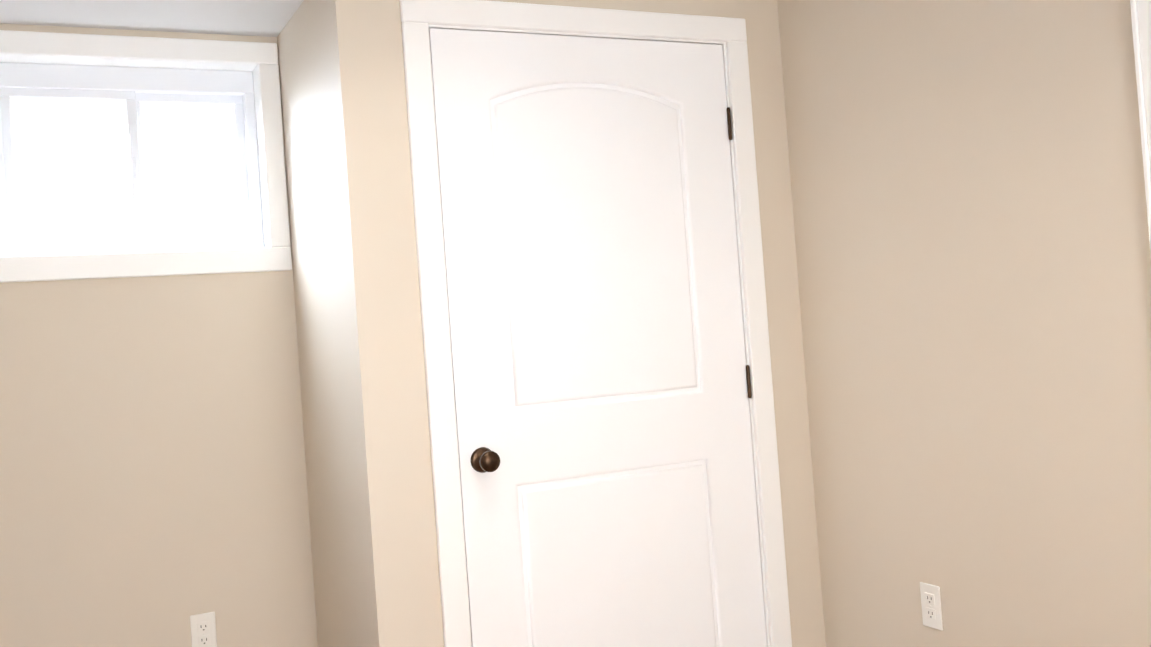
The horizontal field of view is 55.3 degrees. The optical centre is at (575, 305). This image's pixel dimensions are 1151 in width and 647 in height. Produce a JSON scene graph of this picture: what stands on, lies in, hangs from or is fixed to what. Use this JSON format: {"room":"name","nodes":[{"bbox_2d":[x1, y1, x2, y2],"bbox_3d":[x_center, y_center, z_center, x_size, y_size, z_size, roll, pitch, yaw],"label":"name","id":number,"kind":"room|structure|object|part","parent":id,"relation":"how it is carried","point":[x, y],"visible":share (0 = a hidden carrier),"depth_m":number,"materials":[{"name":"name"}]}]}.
{"room":"basement room","nodes":[
{"label":"basement room","id":0,"kind":"room"},
{"bbox_2d":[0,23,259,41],"bbox_3d":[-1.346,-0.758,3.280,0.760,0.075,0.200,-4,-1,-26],"label":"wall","id":1,"kind":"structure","parent":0,"point":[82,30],"depth_m":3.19,"materials":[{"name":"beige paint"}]},
{"bbox_2d":[0,0,303,36],"bbox_3d":[0.100,-1.000,0.954,3.644,0.120,5.665,-4,-1,-26],"label":"ceiling","id":2,"kind":"structure","parent":0,"point":[267,18],"depth_m":3.07,"materials":[{"name":"white paint"}]},
{"bbox_2d":[0,36,317,646],"bbox_3d":[-0.878,0.282,3.453,3.344,2.210,0.200,-4,-1,-26],"label":"wall","id":3,"kind":"structure","parent":0,"point":[146,464],"depth_m":3.17,"materials":[{"name":"beige paint"}]},
{"bbox_2d":[0,54,269,247],"bbox_3d":[-1.313,-0.430,3.254,0.760,0.585,0.155,-4,-1,-26],"label":"liner","id":4,"kind":"object","parent":3,"relation":"attached to","point":[253,68],"visible":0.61,"depth_m":3.31,"materials":[{"name":"white paint"}]},
{"bbox_2d":[0,62,263,255],"bbox_3d":[-1.331,-0.428,3.292,0.736,0.561,0.070,-4,-1,-26],"label":"window","id":5,"kind":"structure","parent":4,"relation":"attached to","point":[133,87],"depth_m":3.27,"materials":[{"name":"white plastic"}]},
{"bbox_3d":[-1.330,-0.408,3.292,0.636,0.427,0.032,-4,-1,-26],"label":"glass panel","id":6,"kind":"part","parent":5,"relation":"part of","materials":[{"name":"glass"}]},
{"bbox_2d":[0,30,291,282],"bbox_3d":[-1.291,-0.430,3.169,0.891,0.698,0.016,-4,-1,-26],"label":"window frame","id":7,"kind":"structure","parent":3,"relation":"in","point":[275,255],"depth_m":3.22,"materials":[{"name":"white paint"}]},
{"bbox_2d":[190,612,216,646],"bbox_3d":[-1.083,0.956,3.203,0.070,0.115,0.007,-4,-1,-26],"label":"electrical outlet","id":8,"kind":"object","parent":3,"relation":"attached to","point":[203,629],"visible":1,"depth_m":3.20,"materials":[{"name":"plastic"}]},
{"bbox_2d":[277,0,368,646],"bbox_3d":[-0.664,0.260,3.116,0.100,2.210,0.635,-4,-1,-26],"label":"wall","id":9,"kind":"structure","parent":0,"point":[323,354],"depth_m":3.06,"materials":[{"name":"beige paint"}]},
{"bbox_2d":[325,0,825,646],"bbox_3d":[0.069,0.207,3.067,1.377,2.210,0.100,-4,-1,-26],"label":"wall","id":10,"kind":"structure","parent":0,"point":[387,371],"depth_m":2.78,"materials":[{"name":"beige paint"}]},
{"bbox_2d":[399,0,791,646],"bbox_3d":[0.081,0.245,3.062,1.060,2.133,0.116,-4,-1,-26],"label":"door frame","id":11,"kind":"structure","parent":10,"relation":"attached to","point":[417,16],"depth_m":2.96,"materials":[{"name":"white paint"}]},
{"bbox_2d":[429,28,766,646],"bbox_3d":[0.111,0.277,3.013,0.911,2.047,0.102,-4,-1,-26],"label":"door","id":12,"kind":"structure","parent":10,"relation":"in","point":[602,381],"depth_m":3.02,"materials":[{"name":"white paint"}]},
{"bbox_3d":[-0.227,0.400,2.823,0.066,0.066,0.068,-4,-1,-26],"label":"knob","id":13,"kind":"part","parent":12,"relation":"part of","materials":[{"name":"brown metal"}]},
{"bbox_3d":[0.507,0.274,3.229,0.011,1.718,0.031,-4,-1,-26],"label":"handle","id":14,"kind":"part","parent":12,"relation":"part of","materials":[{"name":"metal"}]},
{"bbox_2d":[777,0,1150,646],"bbox_3d":[0.904,0.150,3.237,0.316,2.210,2.160,-4,-1,-26],"label":"wall","id":15,"kind":"structure","parent":0,"point":[972,243],"depth_m":2.71,"materials":[{"name":"beige paint"}]},
{"bbox_2d":[920,582,942,629],"bbox_3d":[0.935,0.791,2.890,0.007,0.115,0.070,-4,-1,-26],"label":"electrical outlet","id":16,"kind":"object","parent":15,"relation":"attached to","point":[931,606],"visible":1,"depth_m":2.89,"materials":[{"name":"plastic"}]},
{"bbox_3d":[1.600,0.687,1.887,0.316,0.993,0.824,-4,-1,-26],"label":"wall","id":17,"kind":"structure","parent":0,"visible":0},
{"bbox_2d":[1130,0,1150,253],"bbox_3d":[1.370,-0.368,1.836,0.023,1.234,0.932,-4,-1,-26],"label":"door frame","id":18,"kind":"structure","parent":17,"relation":"in","point":[1141,18],"depth_m":2.24,"materials":[{"name":"white paint"}]},
{"label":"outside","id":19,"kind":"structure","parent":0,"visible":0},
{"bbox_2d":[10,98,241,239],"bbox_3d":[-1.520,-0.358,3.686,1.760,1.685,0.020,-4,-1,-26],"label":"window","id":20,"kind":"structure","parent":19,"point":[95,134],"depth_m":3.67,"materials":[{"name":"glass"}]}
]}

